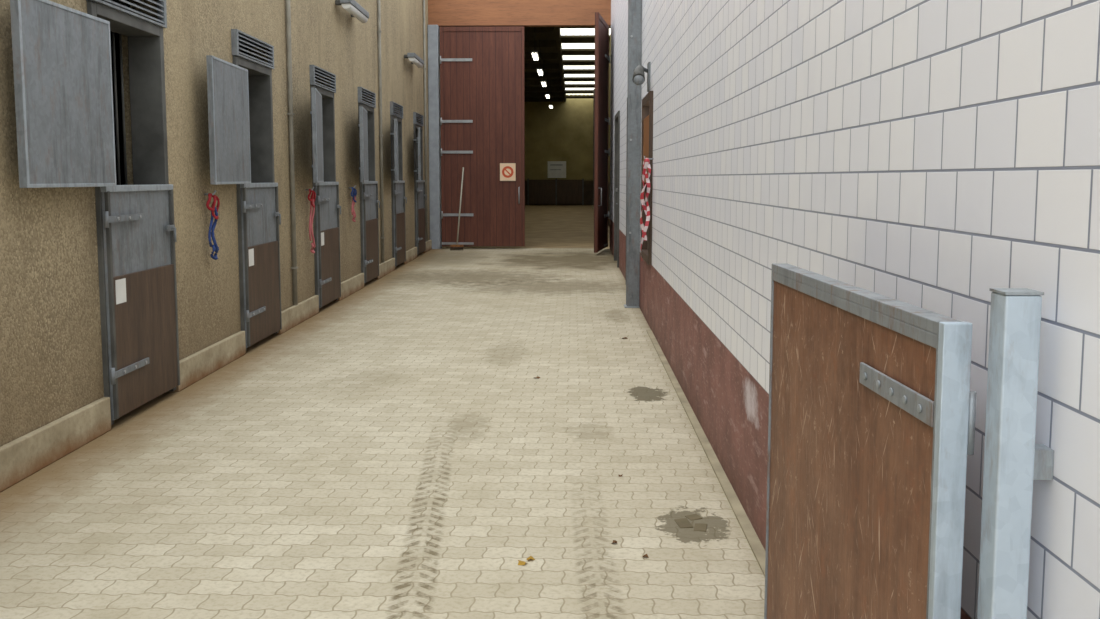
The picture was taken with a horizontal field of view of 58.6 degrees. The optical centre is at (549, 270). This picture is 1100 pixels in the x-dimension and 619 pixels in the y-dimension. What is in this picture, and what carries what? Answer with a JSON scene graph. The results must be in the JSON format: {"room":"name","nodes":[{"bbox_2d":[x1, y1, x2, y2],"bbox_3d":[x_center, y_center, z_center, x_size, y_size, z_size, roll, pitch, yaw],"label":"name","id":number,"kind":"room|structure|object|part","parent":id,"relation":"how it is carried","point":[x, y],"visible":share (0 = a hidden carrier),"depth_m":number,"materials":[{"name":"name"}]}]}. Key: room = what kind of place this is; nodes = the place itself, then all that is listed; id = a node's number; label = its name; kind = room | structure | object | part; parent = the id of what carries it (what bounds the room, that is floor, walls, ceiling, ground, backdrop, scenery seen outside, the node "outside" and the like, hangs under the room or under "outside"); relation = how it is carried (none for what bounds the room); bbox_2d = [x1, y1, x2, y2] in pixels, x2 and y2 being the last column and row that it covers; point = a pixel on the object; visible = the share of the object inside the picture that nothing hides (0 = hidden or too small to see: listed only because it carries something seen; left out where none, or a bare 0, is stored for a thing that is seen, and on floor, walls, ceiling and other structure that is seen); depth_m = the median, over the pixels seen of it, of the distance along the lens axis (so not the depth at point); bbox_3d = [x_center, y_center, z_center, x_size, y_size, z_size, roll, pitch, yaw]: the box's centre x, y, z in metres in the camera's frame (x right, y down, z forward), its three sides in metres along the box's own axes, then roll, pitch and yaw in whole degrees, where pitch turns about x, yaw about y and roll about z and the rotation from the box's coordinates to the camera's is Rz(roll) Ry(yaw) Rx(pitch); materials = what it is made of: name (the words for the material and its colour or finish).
{"room":"horse stable","nodes":[
{"label":"horse stable","id":0,"kind":"room"},
{"bbox_2d":[110,31,124,184],"bbox_3d":[-4.668,-0.976,9.230,3.315,3.300,24.400,0,5,0],"label":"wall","id":1,"kind":"structure","parent":0,"point":[117,53],"depth_m":7.68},
{"bbox_2d":[0,0,429,446],"bbox_3d":[-2.865,-2.272,9.123,0.280,5.900,24.460,0,5,0],"label":"wall","id":2,"kind":"structure","parent":0,"point":[51,364],"depth_m":7.57,"materials":[{"name":"beige paint"}]},
{"bbox_2d":[10,0,116,187],"bbox_3d":[-2.657,-0.956,5.413,0.127,0.980,1.028,0,5,-4],"label":"shutter","id":3,"kind":"object","parent":2,"relation":"attached to","point":[62,66],"visible":1,"depth_m":5.29,"materials":[{"name":"metal"}]},
{"bbox_2d":[112,32,127,184],"bbox_3d":[-2.987,-1.100,6.402,0.030,1.240,1.060,0,5,0],"label":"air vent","id":4,"kind":"object","parent":2,"relation":"in","point":[113,33],"visible":0.09,"depth_m":6.78,"materials":[{"name":"grey metal"}]},
{"bbox_2d":[87,0,166,27],"bbox_3d":[-2.827,-1.767,6.340,0.277,0.220,1.101,0,5,1],"label":"air vent","id":5,"kind":"object","parent":2,"relation":"in","point":[123,6],"visible":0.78,"depth_m":6.62,"materials":[{"name":"metal"}]},
{"bbox_2d":[87,1,175,424],"bbox_3d":[-2.833,-0.373,6.470,0.246,2.580,1.063,0,5,1],"label":"frame","id":6,"kind":"object","parent":2,"relation":"attached to","point":[145,39],"visible":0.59,"depth_m":6.85,"materials":[{"name":"grey metal"}]},
{"bbox_2d":[101,184,179,420],"bbox_3d":[-2.733,0.157,6.520,0.108,1.455,1.040,0,5,0],"label":"leaf","id":7,"kind":"object","parent":2,"relation":"attached to","point":[142,252],"visible":0.88,"depth_m":6.45,"materials":[{"name":"wood"}]},
{"bbox_2d":[115,278,126,303],"bbox_3d":[-2.686,0.126,6.135,0.003,0.150,0.140,0,5,0],"label":"label","id":8,"kind":"object","parent":7,"relation":"attached to","point":[120,285],"visible":1,"depth_m":6.12,"materials":[{"name":"white paper"}]},
{"bbox_2d":[103,211,176,384],"bbox_3d":[-2.668,0.119,6.478,0.044,1.060,1.054,0,5,1],"label":"straps","id":9,"kind":"object","parent":7,"relation":"attached to","point":[108,219],"visible":1,"depth_m":6.18,"materials":[{"name":"metal"}]},
{"bbox_2d":[204,190,219,259],"bbox_3d":[-2.688,-0.363,7.780,0.096,0.556,0.192,0,5,1],"label":"halter","id":10,"kind":"object","parent":2,"relation":"attached to","point":[212,208],"visible":1,"depth_m":7.78,"materials":[{"name":"fabric"}]},
{"bbox_2d":[0,240,431,491],"bbox_3d":[-2.703,0.569,9.306,0.044,0.210,24.290,0,5,0],"label":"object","id":11,"kind":"structure","parent":2,"relation":"attached to","point":[20,458],"depth_m":5.85,"materials":[{"name":"concrete"}]},
{"bbox_2d":[206,55,250,184],"bbox_3d":[-2.654,-1.203,8.020,0.126,0.980,1.028,0,5,-2],"label":"shutter","id":12,"kind":"object","parent":2,"relation":"attached to","point":[227,82],"visible":1,"depth_m":7.90,"materials":[{"name":"metal"}]},
{"bbox_2d":[231,29,273,68],"bbox_3d":[-2.806,-2.014,8.948,0.277,0.220,1.101,0,5,1],"label":"air vent","id":13,"kind":"object","parent":2,"relation":"in","point":[241,41],"visible":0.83,"depth_m":8.92,"materials":[{"name":"metal"}]},
{"bbox_2d":[233,55,278,350],"bbox_3d":[-2.811,-0.620,9.078,0.246,2.580,1.063,0,5,1],"label":"frame","id":14,"kind":"object","parent":2,"relation":"attached to","point":[259,76],"visible":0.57,"depth_m":9.46,"materials":[{"name":"grey metal"}]},
{"bbox_2d":[240,183,281,347],"bbox_3d":[-2.712,-0.090,9.128,0.108,1.455,1.040,0,5,0],"label":"leaf","id":15,"kind":"object","parent":2,"relation":"attached to","point":[260,226],"visible":0.87,"depth_m":9.08,"materials":[{"name":"wood"}]},
{"bbox_2d":[248,248,253,265],"bbox_3d":[-2.665,-0.121,8.743,0.003,0.150,0.140,0,5,0],"label":"label","id":16,"kind":"object","parent":15,"relation":"attached to","point":[251,251],"visible":1,"depth_m":8.74,"materials":[{"name":"white paper"}]},
{"bbox_2d":[242,201,280,321],"bbox_3d":[-2.647,-0.129,9.086,0.044,1.060,1.054,0,5,1],"label":"straps","id":17,"kind":"object","parent":15,"relation":"attached to","point":[257,205],"visible":1,"depth_m":8.78,"materials":[{"name":"metal"}]},
{"bbox_2d":[286,0,297,304],"bbox_3d":[-2.687,-2.473,10.077,0.060,5.680,0.061,0,5,1],"label":"downpipe","id":18,"kind":"object","parent":2,"relation":"attached to","point":[290,113],"visible":1,"depth_m":10.18,"materials":[{"name":"grey metal"}]},
{"bbox_2d":[306,187,315,253],"bbox_3d":[-2.663,-0.564,10.905,0.096,0.746,0.192,0,5,1],"label":"halter","id":19,"kind":"object","parent":2,"relation":"attached to","point":[313,195],"visible":1,"depth_m":10.91,"materials":[{"name":"fabric"}]},
{"bbox_2d":[310,88,323,182],"bbox_3d":[-2.571,-1.454,10.669,0.131,0.980,1.027,-1,5,-9],"label":"shutter","id":20,"kind":"object","parent":2,"relation":"attached to","point":[316,97],"visible":1,"depth_m":10.35,"materials":[{"name":"metal"}]},
{"bbox_2d":[309,65,335,92],"bbox_3d":[-2.785,-2.265,11.596,0.277,0.220,1.101,0,5,1],"label":"air vent","id":21,"kind":"object","parent":2,"relation":"in","point":[316,71],"visible":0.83,"depth_m":11.54,"materials":[{"name":"metal"}]},
{"bbox_2d":[310,85,337,299],"bbox_3d":[-2.790,-0.872,11.726,0.246,2.580,1.063,0,5,1],"label":"frame","id":22,"kind":"object","parent":2,"relation":"attached to","point":[328,110],"visible":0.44,"depth_m":12.11,"materials":[{"name":"grey metal"}]},
{"bbox_2d":[315,182,340,307],"bbox_3d":[-2.691,-0.341,11.776,0.108,1.455,1.040,0,5,0],"label":"leaf","id":23,"kind":"object","parent":2,"relation":"attached to","point":[327,212],"visible":0.84,"depth_m":11.75,"materials":[{"name":"wood"}]},
{"bbox_2d":[321,232,323,245],"bbox_3d":[-2.643,-0.373,11.391,0.003,0.150,0.140,0,5,0],"label":"label","id":24,"kind":"object","parent":23,"relation":"attached to","point":[322,233],"visible":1,"depth_m":11.38,"materials":[{"name":"white paper"}]},
{"bbox_2d":[317,196,340,287],"bbox_3d":[-2.626,-0.380,11.734,0.044,1.060,1.054,0,5,1],"label":"straps","id":25,"kind":"object","parent":23,"relation":"attached to","point":[319,199],"visible":1,"depth_m":11.38,"materials":[{"name":"metal"}]},
{"bbox_2d":[335,0,368,22],"bbox_3d":[-2.584,-3.402,12.801,0.237,0.144,1.202,0,5,1],"label":"wall light","id":26,"kind":"object","parent":2,"relation":"attached to","point":[356,10],"visible":1,"depth_m":12.60,"materials":[{"name":"grey metal"}]},
{"bbox_2d":[342,3,367,22],"bbox_3d":[-2.544,-3.384,12.802,0.110,0.107,1.140,0,5,0],"label":"diffuser","id":27,"kind":"object","parent":26,"relation":"attached to","point":[355,9],"depth_m":12.73,"materials":[{"name":"white paint"}]},
{"bbox_2d":[349,185,356,221],"bbox_3d":[-2.645,-0.901,13.133,0.096,0.496,0.192,0,5,1],"label":"halter","id":28,"kind":"object","parent":2,"relation":"attached to","point":[354,191],"visible":1,"depth_m":13.13,"materials":[{"name":"fabric"}]},
{"bbox_2d":[358,106,368,181],"bbox_3d":[-2.569,-1.705,13.316,0.129,0.980,1.028,-1,5,-7],"label":"shutter","id":29,"kind":"object","parent":2,"relation":"attached to","point":[363,121],"visible":1,"depth_m":12.97,"materials":[{"name":"metal"}]},
{"bbox_2d":[358,87,375,107],"bbox_3d":[-2.763,-2.517,14.244,0.277,0.220,1.101,0,5,1],"label":"air vent","id":30,"kind":"object","parent":2,"relation":"in","point":[361,90],"visible":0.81,"depth_m":14.17,"materials":[{"name":"metal"}]},
{"bbox_2d":[358,103,376,278],"bbox_3d":[-2.768,-1.123,14.374,0.246,2.580,1.063,0,5,1],"label":"frame","id":31,"kind":"object","parent":2,"relation":"attached to","point":[370,110],"visible":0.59,"depth_m":14.74,"materials":[{"name":"grey metal"}]},
{"bbox_2d":[362,181,378,283],"bbox_3d":[-2.670,-0.593,14.424,0.108,1.455,1.040,0,5,0],"label":"leaf","id":32,"kind":"object","parent":2,"relation":"attached to","point":[369,205],"visible":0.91,"depth_m":14.39,"materials":[{"name":"metal"}]},
{"bbox_2d":[363,192,379,266],"bbox_3d":[-2.604,-0.631,14.382,0.044,1.060,1.054,0,5,1],"label":"straps","id":33,"kind":"object","parent":32,"relation":"attached to","point":[364,194],"visible":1,"depth_m":14.07,"materials":[{"name":"metal"}]},
{"bbox_2d":[377,0,384,261],"bbox_3d":[-2.644,-2.964,15.254,0.060,5.680,0.061,0,5,1],"label":"downpipe","id":34,"kind":"object","parent":2,"relation":"attached to","point":[379,31],"visible":1,"depth_m":15.31,"materials":[{"name":"grey metal"}]},
{"bbox_2d":[390,119,398,180],"bbox_3d":[-2.543,-1.955,15.944,0.130,0.980,1.028,-1,5,-8],"label":"shutter","id":35,"kind":"object","parent":2,"relation":"attached to","point":[396,161],"visible":1,"depth_m":15.46,"materials":[{"name":"metal"}]},
{"bbox_2d":[390,101,402,118],"bbox_3d":[-2.742,-2.766,16.872,0.277,0.220,1.101,0,5,1],"label":"air vent","id":36,"kind":"object","parent":2,"relation":"in","point":[392,104],"visible":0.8,"depth_m":16.77,"materials":[{"name":"metal"}]},
{"bbox_2d":[390,115,403,263],"bbox_3d":[-2.747,-1.372,17.003,0.246,2.580,1.063,0,5,1],"label":"frame","id":37,"kind":"object","parent":2,"relation":"attached to","point":[392,117],"visible":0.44,"depth_m":17.02,"materials":[{"name":"grey metal"}]},
{"bbox_2d":[393,181,405,266],"bbox_3d":[-2.648,-0.842,17.052,0.108,1.455,1.040,0,5,0],"label":"leaf","id":38,"kind":"object","parent":2,"relation":"attached to","point":[399,201],"visible":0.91,"depth_m":17.04,"materials":[{"name":"metal"}]},
{"bbox_2d":[394,190,406,252],"bbox_3d":[-2.583,-0.881,17.011,0.044,1.060,1.054,0,5,1],"label":"straps","id":39,"kind":"object","parent":38,"relation":"attached to","point":[398,192],"visible":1,"depth_m":16.68,"materials":[{"name":"metal"}]},
{"bbox_2d":[404,53,423,67],"bbox_3d":[-2.539,-3.922,18.276,0.237,0.144,1.202,0,5,1],"label":"wall light","id":40,"kind":"object","parent":2,"relation":"attached to","point":[414,58],"visible":1,"depth_m":17.92,"materials":[{"name":"grey metal"}]},
{"bbox_2d":[408,57,422,67],"bbox_3d":[-2.500,-3.904,18.277,0.110,0.107,1.140,0,5,0],"label":"diffuser","id":41,"kind":"object","parent":40,"relation":"attached to","point":[417,61],"depth_m":18.14,"materials":[{"name":"white paint"}]},
{"bbox_2d":[413,127,420,180],"bbox_3d":[-2.521,-2.204,18.572,0.130,0.980,1.028,-1,5,-8],"label":"shutter","id":42,"kind":"object","parent":2,"relation":"attached to","point":[417,139],"visible":1,"depth_m":18.09,"materials":[{"name":"metal"}]},
{"bbox_2d":[413,124,423,251],"bbox_3d":[-2.726,-1.621,19.631,0.246,2.580,1.063,0,5,1],"label":"frame","id":43,"kind":"object","parent":2,"relation":"attached to","point":[415,126],"visible":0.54,"depth_m":19.54,"materials":[{"name":"grey metal"}]},
{"bbox_2d":[413,112,423,125],"bbox_3d":[-2.721,-3.015,19.500,0.277,0.220,1.101,0,5,1],"label":"air vent","id":44,"kind":"object","parent":2,"relation":"in","point":[415,114],"visible":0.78,"depth_m":19.34,"materials":[{"name":"metal"}]},
{"bbox_2d":[416,180,425,254],"bbox_3d":[-2.627,-1.091,19.680,0.108,1.455,1.040,0,5,0],"label":"leaf","id":45,"kind":"object","parent":2,"relation":"attached to","point":[420,198],"visible":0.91,"depth_m":19.64,"materials":[{"name":"metal"}]},
{"bbox_2d":[417,188,426,242],"bbox_3d":[-2.561,-1.130,19.639,0.044,1.060,1.054,0,5,1],"label":"straps","id":46,"kind":"object","parent":45,"relation":"attached to","point":[417,188],"visible":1,"depth_m":19.27,"materials":[{"name":"metal"}]},
{"bbox_2d":[423,0,427,240],"bbox_3d":[-2.603,-3.455,20.430,0.060,5.680,0.061,0,5,1],"label":"downpipe","id":47,"kind":"object","parent":2,"relation":"attached to","point":[424,38],"visible":0.92,"depth_m":20.45,"materials":[{"name":"grey metal"}]},
{"bbox_2d":[0,205,764,618],"bbox_3d":[-0.942,-0.634,23.725,15.000,0.120,65.300,0,5,1],"label":"floor","id":48,"kind":"structure","parent":0,"point":[397,451],"depth_m":5.06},
{"bbox_2d":[428,25,441,248],"bbox_3d":[-2.508,-2.891,21.388,0.220,4.815,0.400,0,5,1],"label":"column","id":49,"kind":"structure","parent":48,"relation":"on","point":[433,30],"depth_m":21.21,"materials":[{"name":"grey metal"}]},
{"bbox_2d":[440,56,519,244],"bbox_3d":[-1.516,-2.596,21.220,1.716,4.060,0.084,0,5,1],"label":"strap hinges","id":50,"kind":"object","parent":49,"relation":"attached to","point":[441,59],"visible":1,"depth_m":21.25,"materials":[{"name":"metal"}]},
{"bbox_2d":[439,26,524,245],"bbox_3d":[-1.460,-2.891,21.255,1.820,4.720,0.075,0,5,1],"label":"leaf","id":51,"kind":"object","parent":49,"relation":"attached to","point":[488,90],"visible":1,"depth_m":21.22,"materials":[{"name":"brown wood"}]},
{"bbox_2d":[500,163,515,180],"bbox_3d":[-0.917,-2.148,21.265,0.340,0.380,0.015,0,5,1],"label":"warning sign","id":52,"kind":"object","parent":51,"relation":"attached to","point":[507,170],"visible":1,"depth_m":21.26,"materials":[{"name":"beige plastic"}]},
{"bbox_2d":[450,167,463,249],"bbox_3d":[-2.004,-1.346,21.166,0.286,1.784,0.342,0,5,1],"label":"broom","id":53,"kind":"object","parent":48,"relation":"on","point":[452,247],"visible":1,"depth_m":21.13,"materials":[{"name":"orange wood"}]},
{"bbox_3d":[-1.941,-1.396,21.174,0.032,1.686,0.335,2,6,24],"label":"handle","id":54,"kind":"part","parent":53,"relation":"part of","materials":[{"name":"beige wood"}]},
{"bbox_2d":[527,179,583,204],"bbox_3d":[0.315,-4.487,55.653,3.200,1.520,0.120,0,5,1],"label":"gate","id":55,"kind":"object","parent":48,"relation":"on","point":[556,191],"visible":1,"depth_m":55.63,"materials":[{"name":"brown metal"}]},
{"bbox_2d":[518,337,648,564],"bbox_3d":[0.197,0.912,6.731,0.764,0.011,5.657,0,5,4],"label":"fallen leaves","id":56,"kind":"object","parent":48,"relation":"on","point":[614,541],"visible":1,"depth_m":4.00,"materials":[{"name":"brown plant"}]},
{"bbox_2d":[592,89,594,208],"bbox_3d":[2.205,-6.043,48.709,0.198,5.930,0.260,0,5,1],"label":"column","id":57,"kind":"structure","parent":48,"relation":"on","point":[593,89],"depth_m":48.59,"materials":[{"name":"grey metal"}]},
{"bbox_2d":[624,0,641,307],"bbox_3d":[0.986,-2.504,11.565,0.178,5.900,0.220,0,5,1],"label":"steel column","id":58,"kind":"structure","parent":48,"relation":"on","point":[634,6],"depth_m":11.60,"materials":[{"name":"metal"}]},
{"bbox_2d":[674,514,706,531],"bbox_3d":[0.635,1.137,4.423,0.143,0.011,0.218,0,5,1],"label":"paver","id":59,"kind":"object","parent":48,"relation":"on","point":[682,523],"visible":1,"depth_m":4.40,"materials":[{"name":"stone"}]},
{"bbox_2d":[977,288,1053,618],"bbox_3d":[0.788,0.712,1.679,0.097,1.365,0.085,0,5,1],"label":"gate post","id":60,"kind":"object","parent":48,"relation":"on","point":[1013,460],"visible":1,"depth_m":1.63,"materials":[{"name":"metal"}]},
{"bbox_2d":[764,263,976,618],"bbox_3d":[0.693,0.641,2.338,0.072,1.222,1.209,0,5,-1],"label":"gate","id":61,"kind":"object","parent":60,"relation":"attached to","point":[872,413],"visible":1,"depth_m":2.10,"materials":[{"name":"brown wood"}]},
{"bbox_3d":[0.688,0.632,2.340,0.048,1.200,1.191,0,5,-1],"label":"cap rail","id":62,"kind":"part","parent":61,"relation":"part of","materials":[{"name":"grey metal"}]},
{"bbox_2d":[428,0,610,26],"bbox_3d":[-0.616,-6.132,21.116,4.650,1.680,0.240,0,5,1],"label":"wall","id":63,"kind":"structure","parent":0,"point":[442,13],"depth_m":21.05,"materials":[{"name":"brown wood"}]},
{"bbox_2d":[525,94,592,204],"bbox_3d":[-1.353,-6.921,55.743,8.050,6.350,0.200,0,5,1],"label":"wall","id":64,"kind":"structure","parent":0,"point":[563,131],"depth_m":55.55,"materials":[{"name":"paint"}]},
{"bbox_2d":[548,161,565,177],"bbox_3d":[0.394,-5.758,55.664,1.050,0.950,0.095,0,5,1],"label":"notice board","id":65,"kind":"object","parent":64,"relation":"attached to","point":[556,169],"visible":1,"depth_m":55.63,"materials":[{"name":"white paint"}]},
{"bbox_2d":[524,27,610,99],"bbox_3d":[-1.759,-8.085,38.315,8.050,0.060,34.290,0,5,1],"label":"ceiling","id":66,"kind":"structure","parent":0,"point":[527,36],"depth_m":37.49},
{"bbox_2d":[531,27,538,59],"bbox_3d":[-0.418,-6.530,27.624,0.180,1.015,1.400,0,5,1],"label":"tube light","id":67,"kind":"object","parent":66,"relation":"hanging from","point":[534,53],"visible":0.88,"depth_m":27.13,"materials":[{"name":"white glass"}]},
{"bbox_2d":[537,39,543,75],"bbox_3d":[-0.319,-6.927,31.804,0.180,1.015,1.400,0,5,1],"label":"tube light","id":68,"kind":"object","parent":66,"relation":"hanging from","point":[539,70],"visible":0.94,"depth_m":31.36,"materials":[{"name":"white glass"}]},
{"bbox_2d":[541,60,546,86],"bbox_3d":[-0.225,-7.304,35.785,0.180,1.015,1.400,0,5,1],"label":"tube light","id":69,"kind":"object","parent":66,"relation":"hanging from","point":[543,82],"visible":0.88,"depth_m":35.30,"materials":[{"name":"white glass"}]},
{"bbox_2d":[524,27,565,101],"bbox_3d":[-2.543,-7.950,38.386,6.080,0.218,34.190,0,5,1],"label":"roof beams","id":70,"kind":"structure","parent":66,"relation":"attached to","point":[529,91],"depth_m":37.91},
{"bbox_2d":[545,71,549,97],"bbox_3d":[-0.097,-7.814,41.160,0.180,1.015,1.400,0,5,1],"label":"tube light","id":71,"kind":"object","parent":66,"relation":"hanging from","point":[547,95],"visible":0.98,"depth_m":40.66,"materials":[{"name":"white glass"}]},
{"bbox_2d":[560,28,610,94],"bbox_3d":[1.280,-8.091,37.795,1.550,0.040,30.700,0,5,1],"label":"windows","id":72,"kind":"structure","parent":66,"relation":"attached to","point":[565,31],"depth_m":35.98,"materials":[{"name":"white glass"}]},
{"bbox_2d":[608,36,610,226],"bbox_3d":[2.165,-5.085,38.507,0.200,5.950,34.290,0,5,1],"label":"wall","id":73,"kind":"structure","parent":0,"point":[610,36],"depth_m":31.18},
{"bbox_2d":[610,0,1099,618],"bbox_3d":[1.185,-2.334,9.778,0.300,5.900,22.960,0,5,1],"label":"wall","id":74,"kind":"structure","parent":0,"point":[931,155],"depth_m":2.53,"materials":[{"name":"white tile"}]},
{"bbox_2d":[594,12,608,252],"bbox_3d":[1.070,-2.799,20.286,0.075,4.720,1.820,1,6,10],"label":"leaf","id":75,"kind":"object","parent":74,"relation":"attached to","point":[601,102],"visible":0.98,"depth_m":19.98,"materials":[{"name":"brown wood"}]},
{"bbox_2d":[598,54,609,246],"bbox_3d":[1.143,-2.514,20.355,0.084,4.060,1.717,1,6,10],"label":"strap hinges","id":76,"kind":"object","parent":74,"relation":"attached to","point":[606,56],"visible":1,"depth_m":20.89,"materials":[{"name":"metal"}]},
{"bbox_2d":[614,111,619,267],"bbox_3d":[1.278,-1.475,17.665,0.180,2.700,1.500,0,5,1],"label":"frame","id":77,"kind":"object","parent":74,"relation":"attached to","point":[617,116],"visible":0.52,"depth_m":18.26,"materials":[{"name":"grey metal"}]},
{"bbox_2d":[626,152,626,232],"bbox_3d":[1.179,-1.079,13.484,0.180,2.700,1.500,0,5,1],"label":"frame","id":78,"kind":"object","parent":74,"relation":"attached to","point":[626,152],"visible":0.09,"depth_m":14.17,"materials":[{"name":"grey metal"}]},
{"bbox_2d":[632,62,650,91],"bbox_3d":[0.960,-2.027,10.200,0.166,0.290,0.406,3,6,25],"label":"lamp","id":79,"kind":"object","parent":74,"relation":"attached to","point":[638,78],"visible":1,"depth_m":10.10,"materials":[{"name":"metal"}]},
{"bbox_2d":[642,115,648,249],"bbox_3d":[1.068,-0.917,10.463,0.100,1.450,0.990,0,5,1],"label":"panel","id":80,"kind":"object","parent":74,"relation":"attached to","point":[646,120],"visible":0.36,"depth_m":10.58,"materials":[{"name":"orange wood"}]},
{"bbox_2d":[641,91,652,264],"bbox_3d":[1.090,-0.987,10.456,0.155,1.750,1.150,0,5,1],"label":"frame","id":81,"kind":"object","parent":74,"relation":"attached to","point":[647,101],"visible":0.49,"depth_m":9.96,"materials":[{"name":"brown wood"}]},
{"bbox_2d":[640,156,653,260],"bbox_3d":[0.968,-0.625,9.816,0.128,1.050,0.193,0,5,1],"label":"barrier tape","id":82,"kind":"object","parent":74,"relation":"attached to","point":[646,163],"visible":1,"depth_m":9.78,"materials":[{"name":"plastic"}]},
{"bbox_2d":[647,330,765,576],"bbox_3d":[0.926,0.933,6.522,0.049,0.014,6.950,0,5,1],"label":"baseboard","id":83,"kind":"structure","parent":74,"relation":"attached to","point":[758,550],"depth_m":5.16,"materials":[{"name":"concrete"}]}
]}

